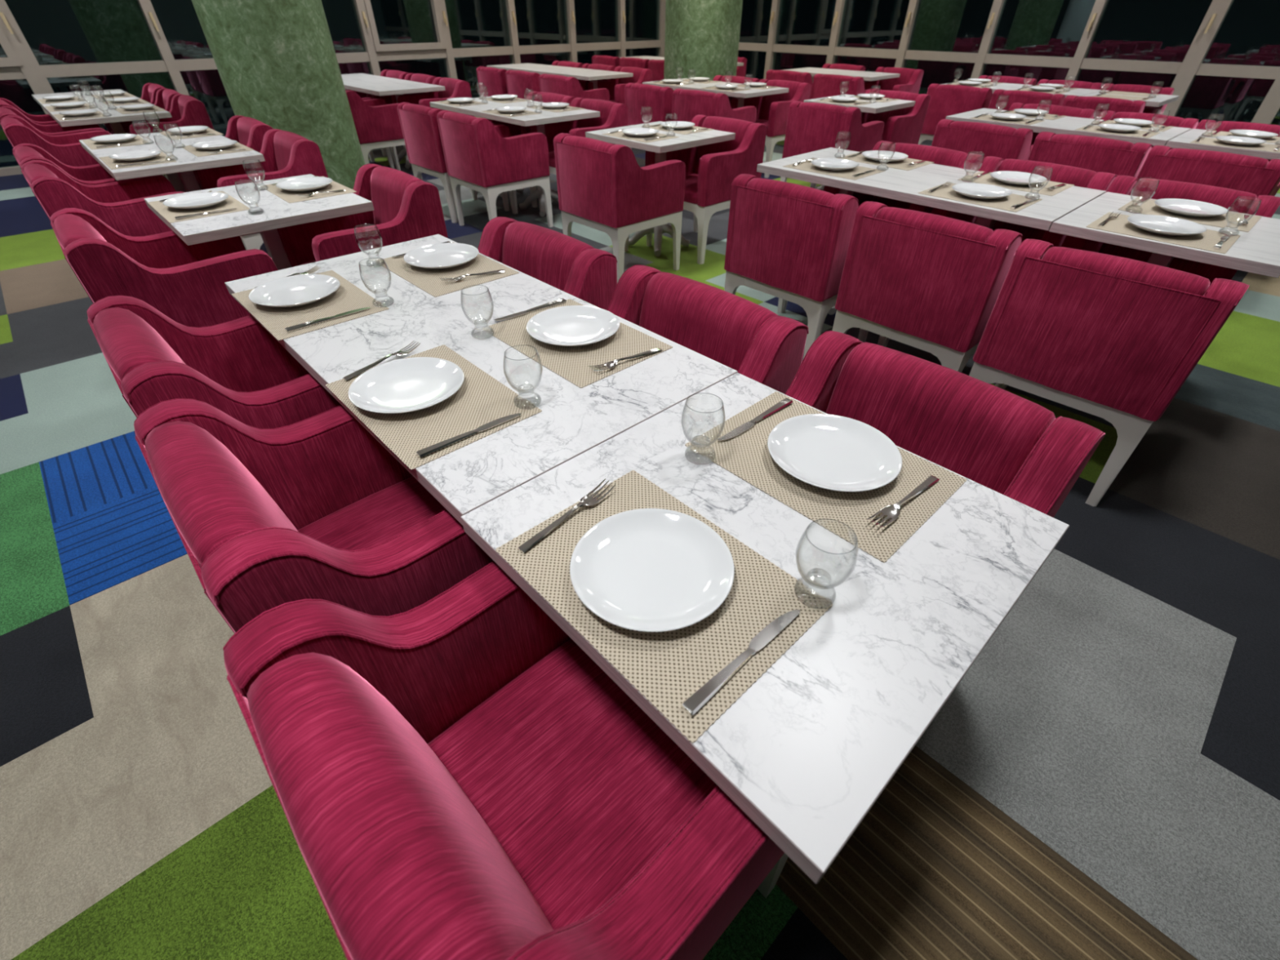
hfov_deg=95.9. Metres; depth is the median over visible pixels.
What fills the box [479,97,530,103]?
placemat
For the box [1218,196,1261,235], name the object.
water goblet
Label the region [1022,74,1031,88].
water goblet
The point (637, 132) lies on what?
dinner plate
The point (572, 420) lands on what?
dining table
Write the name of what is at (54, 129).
armchair
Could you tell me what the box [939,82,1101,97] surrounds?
dining table
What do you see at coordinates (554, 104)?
dinner plate
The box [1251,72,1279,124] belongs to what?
window
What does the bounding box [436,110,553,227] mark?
armchair
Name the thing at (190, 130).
dinner plate
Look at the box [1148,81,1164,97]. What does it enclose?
water goblet
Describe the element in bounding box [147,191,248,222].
placemat
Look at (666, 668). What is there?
placemat
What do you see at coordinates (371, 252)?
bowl
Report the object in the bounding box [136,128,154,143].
water goblet
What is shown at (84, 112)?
dinner plate
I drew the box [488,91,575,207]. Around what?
armchair
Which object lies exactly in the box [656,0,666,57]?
window
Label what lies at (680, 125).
dinner plate
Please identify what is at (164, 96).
armchair
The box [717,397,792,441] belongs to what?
knife
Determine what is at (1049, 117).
placemat
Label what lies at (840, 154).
water goblet
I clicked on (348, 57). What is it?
window
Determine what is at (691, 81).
water goblet
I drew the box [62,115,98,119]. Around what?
knife
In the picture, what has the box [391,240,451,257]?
knife
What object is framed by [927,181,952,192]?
fork
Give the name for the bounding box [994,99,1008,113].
water goblet
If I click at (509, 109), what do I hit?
dinner plate
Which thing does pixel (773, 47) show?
window
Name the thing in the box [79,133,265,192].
dining table
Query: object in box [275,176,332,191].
dinner plate
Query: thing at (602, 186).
armchair
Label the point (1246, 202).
armchair
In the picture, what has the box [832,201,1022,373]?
armchair
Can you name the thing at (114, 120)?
dining table
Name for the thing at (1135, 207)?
water goblet
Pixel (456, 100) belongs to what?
dinner plate
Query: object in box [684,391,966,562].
placemat
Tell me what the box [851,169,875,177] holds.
knife
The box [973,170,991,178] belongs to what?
knife
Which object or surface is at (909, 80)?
armchair
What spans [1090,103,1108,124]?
water goblet
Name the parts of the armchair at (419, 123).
armrest, leg, backrest, panel, frame, leg, armrest, leg, leg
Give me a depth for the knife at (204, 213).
2.44 m
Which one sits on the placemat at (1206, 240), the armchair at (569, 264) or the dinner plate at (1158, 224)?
the dinner plate at (1158, 224)
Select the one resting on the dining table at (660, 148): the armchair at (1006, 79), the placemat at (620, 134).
the placemat at (620, 134)
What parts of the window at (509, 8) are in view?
handle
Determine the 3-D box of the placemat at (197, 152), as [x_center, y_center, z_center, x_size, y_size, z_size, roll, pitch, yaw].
[-2.654,-2.081,3.619,0.309,0.002,0.441,-31,48,-32]
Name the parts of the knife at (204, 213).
handle, blade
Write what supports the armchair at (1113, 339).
on the floor
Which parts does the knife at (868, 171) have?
handle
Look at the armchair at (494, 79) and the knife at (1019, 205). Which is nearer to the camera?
the knife at (1019, 205)
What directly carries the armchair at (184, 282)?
on the floor
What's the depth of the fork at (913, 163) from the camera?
3.15 m
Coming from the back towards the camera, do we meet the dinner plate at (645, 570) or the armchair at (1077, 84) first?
the armchair at (1077, 84)
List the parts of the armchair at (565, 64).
armrest, backrest, armrest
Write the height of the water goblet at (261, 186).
0.125 m
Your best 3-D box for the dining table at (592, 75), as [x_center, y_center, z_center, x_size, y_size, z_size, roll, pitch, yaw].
[-1.163,-5.351,8.180,0.735,0.775,2.354,-31,48,-32]
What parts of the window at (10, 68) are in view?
sash, rail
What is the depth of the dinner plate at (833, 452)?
1.13 m
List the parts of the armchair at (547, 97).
armrest, leg, armrest, backrest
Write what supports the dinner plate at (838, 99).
on the placemat at (826, 100)
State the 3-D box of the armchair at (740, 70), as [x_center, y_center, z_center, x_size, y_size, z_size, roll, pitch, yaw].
[1.277,-6.377,9.395,0.601,0.833,0.600,-31,48,-32]
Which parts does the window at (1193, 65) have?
handle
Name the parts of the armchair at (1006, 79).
armrest, backrest, armrest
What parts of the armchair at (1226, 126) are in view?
armrest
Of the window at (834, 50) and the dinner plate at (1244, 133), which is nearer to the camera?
the dinner plate at (1244, 133)
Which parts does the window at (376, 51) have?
handle, sash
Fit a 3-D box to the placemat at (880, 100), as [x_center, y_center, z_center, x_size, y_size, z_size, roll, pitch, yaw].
[2.157,-3.567,5.397,0.309,0.002,0.441,-30,48,-32]
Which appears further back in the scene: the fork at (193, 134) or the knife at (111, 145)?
the fork at (193, 134)
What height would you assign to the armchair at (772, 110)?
0.833 m
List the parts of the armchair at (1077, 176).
armrest, backrest, armrest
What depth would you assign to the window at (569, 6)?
9.96 m
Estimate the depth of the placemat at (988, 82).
6.54 m
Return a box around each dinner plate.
[42,95,75,101]
[49,102,85,108]
[58,109,97,116]
[89,133,137,143]
[95,91,126,96]
[106,97,139,102]
[108,150,160,161]
[120,103,155,110]
[162,191,228,208]
[166,125,208,134]
[191,139,237,150]
[248,274,340,306]
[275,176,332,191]
[347,356,464,413]
[403,242,479,268]
[446,97,475,103]
[490,94,517,100]
[495,106,526,113]
[526,305,619,346]
[540,102,569,108]
[569,508,734,631]
[621,128,658,137]
[659,120,694,129]
[661,79,684,84]
[688,77,709,81]
[715,84,738,89]
[743,82,766,87]
[767,413,902,491]
[810,158,858,170]
[830,96,858,102]
[857,93,884,99]
[861,150,908,162]
[951,182,1012,199]
[957,80,982,85]
[968,78,991,83]
[990,112,1026,120]
[990,170,1047,185]
[1013,108,1048,115]
[1028,86,1056,91]
[1038,83,1065,88]
[1097,124,1141,132]
[1113,118,1155,126]
[1127,214,1206,235]
[1154,198,1228,217]
[1215,135,1266,146]
[1229,129,1278,138]
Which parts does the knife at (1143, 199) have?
handle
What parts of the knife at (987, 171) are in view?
handle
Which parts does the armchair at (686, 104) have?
armrest, panel, backrest, armrest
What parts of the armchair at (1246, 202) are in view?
armrest, backrest, armrest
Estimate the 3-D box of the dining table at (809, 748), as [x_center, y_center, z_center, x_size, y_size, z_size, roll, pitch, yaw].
[0.212,0.360,1.235,0.754,0.749,0.734,-31,48,-32]
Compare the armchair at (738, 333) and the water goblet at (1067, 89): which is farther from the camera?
the water goblet at (1067, 89)
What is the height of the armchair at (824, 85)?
0.833 m
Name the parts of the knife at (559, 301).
blade, handle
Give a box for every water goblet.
[70,88,85,101]
[81,90,97,108]
[84,84,92,95]
[90,86,106,102]
[94,102,111,116]
[100,94,116,109]
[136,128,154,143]
[142,111,163,133]
[153,135,177,160]
[168,126,185,148]
[235,179,263,214]
[242,159,268,191]
[354,225,385,267]
[359,259,394,307]
[460,286,493,339]
[475,82,485,99]
[478,92,488,103]
[502,346,542,409]
[524,89,533,106]
[532,93,542,113]
[640,109,652,128]
[665,113,677,136]
[680,395,724,465]
[688,70,695,83]
[744,80,751,88]
[794,519,857,608]
[834,134,850,158]
[839,84,845,96]
[869,97,876,102]
[876,142,895,170]
[961,153,984,182]
[991,74,1000,85]
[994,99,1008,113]
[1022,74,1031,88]
[1025,166,1053,199]
[1035,101,1051,120]
[1062,76,1073,91]
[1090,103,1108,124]
[1098,79,1112,93]
[1124,178,1159,213]
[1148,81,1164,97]
[1148,109,1169,132]
[1201,113,1225,137]
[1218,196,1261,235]
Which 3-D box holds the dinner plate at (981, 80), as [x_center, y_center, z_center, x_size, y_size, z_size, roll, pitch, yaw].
[3.869,-4.552,6.579,0.251,0.026,0.251,-21,44,-24]
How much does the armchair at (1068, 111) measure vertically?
0.833 m
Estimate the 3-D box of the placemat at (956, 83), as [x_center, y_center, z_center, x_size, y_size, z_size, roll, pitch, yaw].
[3.623,-4.349,6.353,0.309,0.002,0.441,-30,48,-32]
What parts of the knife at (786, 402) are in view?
blade, handle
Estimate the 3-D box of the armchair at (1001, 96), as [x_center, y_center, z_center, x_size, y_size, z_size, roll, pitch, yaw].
[3.846,-3.453,5.832,0.601,0.833,0.600,-31,49,-32]
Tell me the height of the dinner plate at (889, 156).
0.026 m
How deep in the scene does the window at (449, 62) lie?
8.83 m
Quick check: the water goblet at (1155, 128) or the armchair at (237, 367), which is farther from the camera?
the water goblet at (1155, 128)
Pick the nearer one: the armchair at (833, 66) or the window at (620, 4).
the armchair at (833, 66)
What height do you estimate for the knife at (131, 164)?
0.008 m
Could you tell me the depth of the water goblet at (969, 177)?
2.85 m
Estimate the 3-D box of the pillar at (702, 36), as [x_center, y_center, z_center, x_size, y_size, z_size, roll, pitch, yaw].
[0.804,-6.090,7.177,0.960,3.200,0.960,-31,48,-32]
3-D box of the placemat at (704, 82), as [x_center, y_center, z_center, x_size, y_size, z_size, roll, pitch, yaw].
[0.689,-4.616,6.674,0.309,0.002,0.441,-31,48,-32]
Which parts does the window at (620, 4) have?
handle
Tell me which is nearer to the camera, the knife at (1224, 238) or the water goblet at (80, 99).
the knife at (1224, 238)
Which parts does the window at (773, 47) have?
handle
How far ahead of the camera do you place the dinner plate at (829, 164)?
3.12 m
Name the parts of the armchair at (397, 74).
armrest, leg, armrest, backrest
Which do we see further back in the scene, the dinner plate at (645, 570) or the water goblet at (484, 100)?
the water goblet at (484, 100)
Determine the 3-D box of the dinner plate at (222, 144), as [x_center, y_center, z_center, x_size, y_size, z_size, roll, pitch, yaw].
[-2.653,-2.089,3.606,0.251,0.026,0.251,28,47,29]
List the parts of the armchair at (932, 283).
leg, armrest, leg, panel, frame, backrest, leg, armrest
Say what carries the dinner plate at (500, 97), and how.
on the placemat at (486, 99)
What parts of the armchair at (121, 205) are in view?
panel, backrest, armrest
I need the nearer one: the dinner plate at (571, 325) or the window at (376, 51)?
the dinner plate at (571, 325)
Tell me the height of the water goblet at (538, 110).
0.125 m
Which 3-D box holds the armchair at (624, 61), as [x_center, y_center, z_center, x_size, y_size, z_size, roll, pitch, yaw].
[0.090,-6.350,9.361,0.601,0.833,0.600,-31,48,-32]
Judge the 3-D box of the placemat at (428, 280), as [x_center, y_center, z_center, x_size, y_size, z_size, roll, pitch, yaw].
[-0.666,-0.729,1.972,0.309,0.002,0.441,-31,48,-32]
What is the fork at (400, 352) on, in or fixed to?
on the dining table at (572, 420)
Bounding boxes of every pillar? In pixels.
[191,0,365,189]
[663,0,742,90]
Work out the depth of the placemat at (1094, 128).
3.94 m
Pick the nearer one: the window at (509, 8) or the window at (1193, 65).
the window at (1193, 65)
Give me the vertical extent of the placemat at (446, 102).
0.002 m
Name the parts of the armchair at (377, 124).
leg, armrest, armrest, frame, leg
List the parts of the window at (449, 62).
handle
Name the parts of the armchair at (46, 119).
backrest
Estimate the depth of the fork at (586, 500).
0.99 m
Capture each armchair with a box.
[0,97,58,124]
[0,106,105,135]
[0,115,111,166]
[12,142,164,184]
[21,160,184,236]
[50,208,277,327]
[86,295,341,428]
[104,83,164,134]
[120,93,214,134]
[133,398,493,633]
[154,88,179,111]
[177,115,273,191]
[194,128,328,249]
[222,560,788,959]
[276,163,448,266]
[345,89,422,179]
[348,69,408,155]
[361,97,394,168]
[371,73,436,164]
[396,102,509,222]
[397,76,474,116]
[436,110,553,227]
[476,66,507,97]
[477,217,617,310]
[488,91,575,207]
[505,69,540,99]
[529,97,628,209]
[538,73,609,101]
[551,61,583,68]
[553,133,685,283]
[577,63,616,90]
[588,66,652,104]
[591,55,620,66]
[607,264,808,394]
[619,57,649,68]
[624,82,673,149]
[644,115,767,264]
[648,59,664,81]
[671,88,756,123]
[712,75,759,102]
[724,173,868,358]
[729,79,811,177]
[736,57,746,76]
[765,69,813,99]
[780,101,884,188]
[785,330,1105,517]
[810,73,881,99]
[811,63,865,77]
[822,140,984,213]
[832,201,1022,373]
[861,88,930,144]
[864,66,924,93]
[918,83,991,144]
[930,155,1116,246]
[931,119,1033,159]
[968,238,1248,506]
[978,75,1036,98]
[988,88,1065,110]
[1008,102,1095,145]
[1027,131,1152,177]
[1036,79,1103,89]
[1061,175,1279,290]
[1062,94,1146,119]
[1097,111,1199,148]
[1100,83,1174,115]
[1137,145,1279,199]
[1195,119,1279,162]
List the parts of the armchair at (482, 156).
leg, backrest, panel, armrest, leg, frame, armrest, leg, leg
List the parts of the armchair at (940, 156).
armrest, backrest, armrest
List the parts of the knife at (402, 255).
blade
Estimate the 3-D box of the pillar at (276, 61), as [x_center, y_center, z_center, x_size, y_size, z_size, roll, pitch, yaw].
[-2.977,-3.840,4.425,0.900,3.200,0.900,-31,48,-32]
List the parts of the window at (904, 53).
handle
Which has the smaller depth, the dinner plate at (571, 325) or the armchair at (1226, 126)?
the dinner plate at (571, 325)
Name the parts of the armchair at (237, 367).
panel, backrest, armrest, armrest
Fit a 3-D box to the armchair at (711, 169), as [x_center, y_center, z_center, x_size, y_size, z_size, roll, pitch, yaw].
[0.457,-2.139,4.222,0.601,0.833,0.600,-30,48,-32]
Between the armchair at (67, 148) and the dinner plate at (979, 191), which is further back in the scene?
the armchair at (67, 148)
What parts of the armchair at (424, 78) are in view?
armrest, armrest, backrest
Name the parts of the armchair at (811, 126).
leg, armrest, leg, panel, backrest, armrest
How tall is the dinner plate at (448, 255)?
0.026 m
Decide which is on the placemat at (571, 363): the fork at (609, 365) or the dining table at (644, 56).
the fork at (609, 365)
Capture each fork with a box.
[128,109,159,111]
[178,133,215,136]
[204,148,245,153]
[253,265,320,288]
[296,189,345,196]
[342,340,420,381]
[439,269,505,281]
[517,478,615,553]
[586,347,662,370]
[686,128,707,131]
[791,156,817,165]
[866,475,939,527]
[905,160,925,165]
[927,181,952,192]
[1044,183,1066,190]
[1097,211,1120,226]
[1195,135,1205,142]
[1237,214,1249,224]
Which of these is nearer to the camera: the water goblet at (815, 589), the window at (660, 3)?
the water goblet at (815, 589)
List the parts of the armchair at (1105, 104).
armrest, panel, backrest, armrest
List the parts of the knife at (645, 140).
handle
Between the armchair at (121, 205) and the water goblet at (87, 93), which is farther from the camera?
the water goblet at (87, 93)
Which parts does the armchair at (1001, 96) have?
armrest, panel, backrest, armrest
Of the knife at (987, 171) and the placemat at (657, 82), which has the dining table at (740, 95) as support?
the placemat at (657, 82)
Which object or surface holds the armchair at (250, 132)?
on the floor
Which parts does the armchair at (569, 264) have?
armrest, backrest, armrest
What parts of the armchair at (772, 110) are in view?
armrest, seat, leg, frame, backrest, armrest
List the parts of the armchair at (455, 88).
armrest, armrest, backrest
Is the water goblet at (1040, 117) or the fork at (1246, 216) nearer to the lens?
the fork at (1246, 216)
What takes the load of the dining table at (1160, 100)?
on the floor
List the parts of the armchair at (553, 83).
panel, backrest, armrest, armrest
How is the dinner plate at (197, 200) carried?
on the placemat at (168, 213)
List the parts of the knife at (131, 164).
handle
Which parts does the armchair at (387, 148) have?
armrest, leg, leg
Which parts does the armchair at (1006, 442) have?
armrest, backrest, armrest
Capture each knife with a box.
[44,100,74,102]
[53,107,84,111]
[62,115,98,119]
[95,142,138,147]
[115,160,164,167]
[174,208,237,219]
[284,306,370,332]
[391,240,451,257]
[416,413,521,457]
[458,102,483,106]
[493,298,566,320]
[510,112,531,115]
[643,135,669,141]
[680,609,799,715]
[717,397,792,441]
[846,151,865,157]
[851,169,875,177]
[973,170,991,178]
[1009,199,1036,208]
[1128,197,1148,206]
[1213,234,1231,249]
[1273,145,1279,151]
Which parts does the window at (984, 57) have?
handle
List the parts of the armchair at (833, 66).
armrest, backrest, armrest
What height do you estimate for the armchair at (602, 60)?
0.833 m
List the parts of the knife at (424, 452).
handle, blade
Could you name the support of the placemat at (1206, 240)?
on the dining table at (1256, 251)
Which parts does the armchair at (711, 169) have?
leg, armrest, seat, leg, leg, frame, backrest, armrest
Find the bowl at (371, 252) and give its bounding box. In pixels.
[354,225,382,254]
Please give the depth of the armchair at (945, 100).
5.91 m
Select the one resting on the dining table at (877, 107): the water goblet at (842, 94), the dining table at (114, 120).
the water goblet at (842, 94)
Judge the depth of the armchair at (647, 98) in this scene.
5.90 m
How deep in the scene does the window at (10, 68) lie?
6.01 m
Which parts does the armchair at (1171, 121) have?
armrest, backrest, armrest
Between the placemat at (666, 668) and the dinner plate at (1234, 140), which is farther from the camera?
the dinner plate at (1234, 140)
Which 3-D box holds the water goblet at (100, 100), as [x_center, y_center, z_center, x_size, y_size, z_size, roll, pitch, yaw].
[-5.004,-3.575,5.337,0.083,0.125,0.083,26,46,28]
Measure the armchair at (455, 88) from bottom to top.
0.833 m
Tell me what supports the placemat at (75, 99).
on the dining table at (114, 120)
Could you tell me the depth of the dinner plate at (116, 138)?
3.79 m
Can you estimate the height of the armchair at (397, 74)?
0.833 m
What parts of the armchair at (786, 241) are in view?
leg, armrest, panel, leg, backrest, frame, leg, armrest, leg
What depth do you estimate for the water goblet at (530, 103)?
4.98 m
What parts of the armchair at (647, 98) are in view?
armrest, panel, backrest, armrest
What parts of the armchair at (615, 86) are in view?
armrest, backrest, armrest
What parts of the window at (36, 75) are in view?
handle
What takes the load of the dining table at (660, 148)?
on the floor
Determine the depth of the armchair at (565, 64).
8.31 m
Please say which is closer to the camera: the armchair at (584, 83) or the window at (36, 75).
the window at (36, 75)
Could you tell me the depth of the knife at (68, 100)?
5.32 m
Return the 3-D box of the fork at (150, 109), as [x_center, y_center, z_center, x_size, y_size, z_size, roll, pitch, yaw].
[-4.185,-3.118,4.864,0.213,0.015,0.030,-32,49,-33]
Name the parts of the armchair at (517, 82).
armrest, panel, backrest, armrest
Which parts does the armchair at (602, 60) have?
panel, backrest, armrest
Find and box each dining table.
[31,88,172,133]
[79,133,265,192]
[143,173,373,270]
[224,234,737,524]
[341,73,445,168]
[429,96,599,217]
[460,372,1069,884]
[486,62,632,88]
[585,120,735,256]
[619,55,743,66]
[642,78,788,107]
[756,147,1106,314]
[783,67,900,83]
[804,94,915,190]
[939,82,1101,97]
[945,108,1191,146]
[1048,191,1279,277]
[1080,90,1179,106]
[1165,128,1279,159]
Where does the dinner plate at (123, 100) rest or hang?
on the placemat at (139, 100)
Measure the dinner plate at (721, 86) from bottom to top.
0.026 m
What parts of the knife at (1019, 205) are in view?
handle, blade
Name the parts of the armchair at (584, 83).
armrest, backrest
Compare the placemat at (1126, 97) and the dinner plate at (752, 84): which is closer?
the placemat at (1126, 97)
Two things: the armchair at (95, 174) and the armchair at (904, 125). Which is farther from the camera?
the armchair at (904, 125)
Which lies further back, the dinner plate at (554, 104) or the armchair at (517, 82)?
the armchair at (517, 82)
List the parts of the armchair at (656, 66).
armrest, backrest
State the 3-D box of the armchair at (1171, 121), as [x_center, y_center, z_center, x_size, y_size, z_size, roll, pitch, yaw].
[3.606,-2.295,4.418,0.601,0.833,0.600,-30,48,-31]
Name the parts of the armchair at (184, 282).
panel, backrest, armrest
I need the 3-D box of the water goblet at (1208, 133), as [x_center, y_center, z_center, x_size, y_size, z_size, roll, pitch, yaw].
[3.767,-2.335,3.796,0.083,0.125,0.083,22,44,25]
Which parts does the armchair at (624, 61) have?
panel, backrest, armrest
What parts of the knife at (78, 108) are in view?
handle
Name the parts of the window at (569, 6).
handle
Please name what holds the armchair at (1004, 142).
on the floor
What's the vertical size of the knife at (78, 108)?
0.008 m
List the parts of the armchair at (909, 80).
armrest, backrest, armrest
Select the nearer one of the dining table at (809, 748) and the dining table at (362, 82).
the dining table at (809, 748)
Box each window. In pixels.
[0,0,168,114]
[0,25,26,176]
[136,0,217,95]
[335,52,369,62]
[351,0,447,75]
[438,0,513,117]
[503,0,571,64]
[564,0,620,62]
[615,0,661,57]
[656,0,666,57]
[738,42,767,51]
[763,0,828,79]
[826,0,898,64]
[894,0,977,67]
[970,0,1073,78]
[1065,0,1182,80]
[1162,0,1279,116]
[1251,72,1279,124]
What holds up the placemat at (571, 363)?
on the dining table at (572, 420)
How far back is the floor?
1.51 m
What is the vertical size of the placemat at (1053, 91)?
0.002 m
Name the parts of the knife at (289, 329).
handle, blade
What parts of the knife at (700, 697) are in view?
handle, blade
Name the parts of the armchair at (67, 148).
backrest, armrest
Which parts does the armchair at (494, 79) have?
armrest, panel, backrest, armrest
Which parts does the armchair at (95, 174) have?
backrest, armrest, armrest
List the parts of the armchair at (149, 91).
backrest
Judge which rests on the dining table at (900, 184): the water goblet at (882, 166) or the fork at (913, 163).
the water goblet at (882, 166)
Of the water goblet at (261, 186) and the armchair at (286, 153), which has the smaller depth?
the water goblet at (261, 186)
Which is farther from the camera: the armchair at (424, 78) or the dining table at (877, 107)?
the armchair at (424, 78)
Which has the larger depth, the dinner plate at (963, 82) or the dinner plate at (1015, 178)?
the dinner plate at (963, 82)
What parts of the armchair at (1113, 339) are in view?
leg, leg, armrest, frame, panel, leg, backrest, armrest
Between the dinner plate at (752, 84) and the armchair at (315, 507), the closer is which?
the armchair at (315, 507)
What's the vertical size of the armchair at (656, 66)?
0.833 m
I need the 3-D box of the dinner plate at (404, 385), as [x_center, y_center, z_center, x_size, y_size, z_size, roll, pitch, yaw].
[-0.528,-0.211,1.318,0.251,0.026,0.251,17,42,20]
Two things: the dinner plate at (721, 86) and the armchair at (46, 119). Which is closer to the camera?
the armchair at (46, 119)
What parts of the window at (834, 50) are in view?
handle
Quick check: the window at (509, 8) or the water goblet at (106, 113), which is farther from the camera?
the window at (509, 8)
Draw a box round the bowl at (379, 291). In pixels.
[359,259,391,293]
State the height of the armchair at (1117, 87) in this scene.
0.833 m
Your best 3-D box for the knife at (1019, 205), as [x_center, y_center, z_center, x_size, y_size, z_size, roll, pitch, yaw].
[1.688,-1.216,2.535,0.234,0.008,0.021,-28,47,-30]
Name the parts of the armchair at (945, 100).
leg, armrest, frame, panel, backrest, armrest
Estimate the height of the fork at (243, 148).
0.015 m
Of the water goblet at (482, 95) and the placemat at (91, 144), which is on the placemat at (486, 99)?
the water goblet at (482, 95)
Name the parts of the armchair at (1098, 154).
armrest, panel, backrest, armrest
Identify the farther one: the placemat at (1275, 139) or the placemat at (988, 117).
the placemat at (988, 117)
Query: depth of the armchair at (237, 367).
1.49 m
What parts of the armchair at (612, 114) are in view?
leg, seat, frame, armrest, backrest, armrest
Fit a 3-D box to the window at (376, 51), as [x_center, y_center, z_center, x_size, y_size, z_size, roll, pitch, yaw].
[-3.361,-6.723,7.943,1.202,3.200,0.195,-31,48,-32]
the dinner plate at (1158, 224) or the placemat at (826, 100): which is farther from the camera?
the placemat at (826, 100)
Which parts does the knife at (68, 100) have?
handle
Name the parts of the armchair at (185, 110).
armrest, backrest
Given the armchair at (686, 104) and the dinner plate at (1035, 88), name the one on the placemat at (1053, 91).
the dinner plate at (1035, 88)
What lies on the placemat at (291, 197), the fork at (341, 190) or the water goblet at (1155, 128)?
the fork at (341, 190)
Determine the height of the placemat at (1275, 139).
0.002 m
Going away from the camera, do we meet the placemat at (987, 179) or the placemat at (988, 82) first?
the placemat at (987, 179)
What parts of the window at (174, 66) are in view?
handle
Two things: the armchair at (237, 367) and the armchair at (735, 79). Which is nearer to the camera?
the armchair at (237, 367)
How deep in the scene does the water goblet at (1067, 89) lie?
5.89 m
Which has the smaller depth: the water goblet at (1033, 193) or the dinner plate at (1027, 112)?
the water goblet at (1033, 193)
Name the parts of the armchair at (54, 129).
backrest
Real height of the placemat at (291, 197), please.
0.002 m
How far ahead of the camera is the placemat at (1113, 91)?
5.75 m
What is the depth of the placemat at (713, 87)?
5.99 m
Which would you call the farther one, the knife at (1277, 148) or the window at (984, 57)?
the window at (984, 57)
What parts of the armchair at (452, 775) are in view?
panel, armrest, backrest, seat, armrest, leg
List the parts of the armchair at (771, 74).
armrest, panel, backrest, armrest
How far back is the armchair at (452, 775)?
0.73 m
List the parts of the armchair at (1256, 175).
armrest, backrest, armrest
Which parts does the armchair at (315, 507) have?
panel, backrest, armrest, armrest, seat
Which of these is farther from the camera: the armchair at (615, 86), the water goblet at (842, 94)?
the armchair at (615, 86)
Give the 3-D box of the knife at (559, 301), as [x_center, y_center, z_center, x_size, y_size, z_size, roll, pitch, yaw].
[-0.317,-0.494,1.677,0.234,0.008,0.022,-27,47,-29]
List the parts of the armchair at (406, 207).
seat, armrest, armrest, backrest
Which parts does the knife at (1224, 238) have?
handle, blade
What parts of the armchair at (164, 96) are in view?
armrest, backrest, armrest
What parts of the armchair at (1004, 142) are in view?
armrest, panel, backrest, armrest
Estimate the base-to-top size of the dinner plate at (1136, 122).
0.026 m
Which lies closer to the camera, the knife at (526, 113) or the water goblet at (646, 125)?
the water goblet at (646, 125)
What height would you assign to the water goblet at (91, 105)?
0.125 m
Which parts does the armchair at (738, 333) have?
armrest, backrest, armrest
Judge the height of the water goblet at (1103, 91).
0.125 m
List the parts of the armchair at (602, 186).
armrest, leg, panel, backrest, leg, leg, frame, armrest, leg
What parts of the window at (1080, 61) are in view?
handle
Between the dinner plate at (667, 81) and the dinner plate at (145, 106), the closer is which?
the dinner plate at (145, 106)
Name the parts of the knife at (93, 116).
handle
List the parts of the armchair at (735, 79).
armrest, backrest, armrest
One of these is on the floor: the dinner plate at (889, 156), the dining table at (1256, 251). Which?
the dining table at (1256, 251)
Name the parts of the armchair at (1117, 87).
armrest, backrest, armrest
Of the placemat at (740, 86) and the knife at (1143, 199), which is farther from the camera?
the placemat at (740, 86)
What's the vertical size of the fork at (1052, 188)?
0.015 m
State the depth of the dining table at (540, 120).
4.84 m
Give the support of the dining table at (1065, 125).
on the floor
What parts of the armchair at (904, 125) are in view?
armrest, backrest, armrest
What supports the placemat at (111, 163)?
on the dining table at (186, 162)
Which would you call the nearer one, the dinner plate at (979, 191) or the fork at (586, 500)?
the fork at (586, 500)
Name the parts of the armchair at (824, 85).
armrest, panel, backrest, armrest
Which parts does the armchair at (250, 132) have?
armrest, backrest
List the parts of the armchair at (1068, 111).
armrest, backrest, armrest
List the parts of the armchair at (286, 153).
armrest, leg, armrest, backrest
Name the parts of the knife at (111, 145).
handle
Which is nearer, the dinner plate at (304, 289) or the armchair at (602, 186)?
the dinner plate at (304, 289)
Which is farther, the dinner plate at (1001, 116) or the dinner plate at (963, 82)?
the dinner plate at (963, 82)
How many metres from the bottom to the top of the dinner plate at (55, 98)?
0.026 m
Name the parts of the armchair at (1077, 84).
armrest, backrest, armrest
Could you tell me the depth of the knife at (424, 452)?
1.18 m
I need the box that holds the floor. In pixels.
[0,139,1279,959]
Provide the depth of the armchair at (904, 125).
5.33 m
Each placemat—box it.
[37,97,78,103]
[44,103,89,111]
[53,111,104,120]
[82,134,146,149]
[91,93,135,99]
[99,151,176,169]
[102,98,149,106]
[115,105,165,114]
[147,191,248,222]
[159,128,223,140]
[182,142,253,156]
[231,270,388,340]
[265,176,356,203]
[325,344,542,470]
[382,253,519,297]
[435,100,487,106]
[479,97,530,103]
[480,109,541,117]
[488,298,672,388]
[495,470,832,742]
[526,105,585,112]
[601,131,679,142]
[640,124,714,134]
[648,81,695,85]
[683,80,719,83]
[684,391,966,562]
[702,86,751,92]
[737,84,779,88]
[782,158,884,180]
[813,98,871,106]
[835,151,933,170]
[854,96,898,102]
[917,182,1042,212]
[943,82,993,88]
[958,171,1074,195]
[968,80,1004,84]
[970,114,1043,124]
[1004,111,1066,119]
[1013,88,1068,93]
[1027,85,1077,90]
[1075,124,1159,137]
[1085,212,1240,253]
[1093,93,1152,100]
[1100,120,1173,131]
[1106,90,1159,97]
[1118,196,1261,231]
[1190,137,1279,152]
[1211,130,1279,143]
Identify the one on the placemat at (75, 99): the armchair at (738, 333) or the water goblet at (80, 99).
the water goblet at (80, 99)

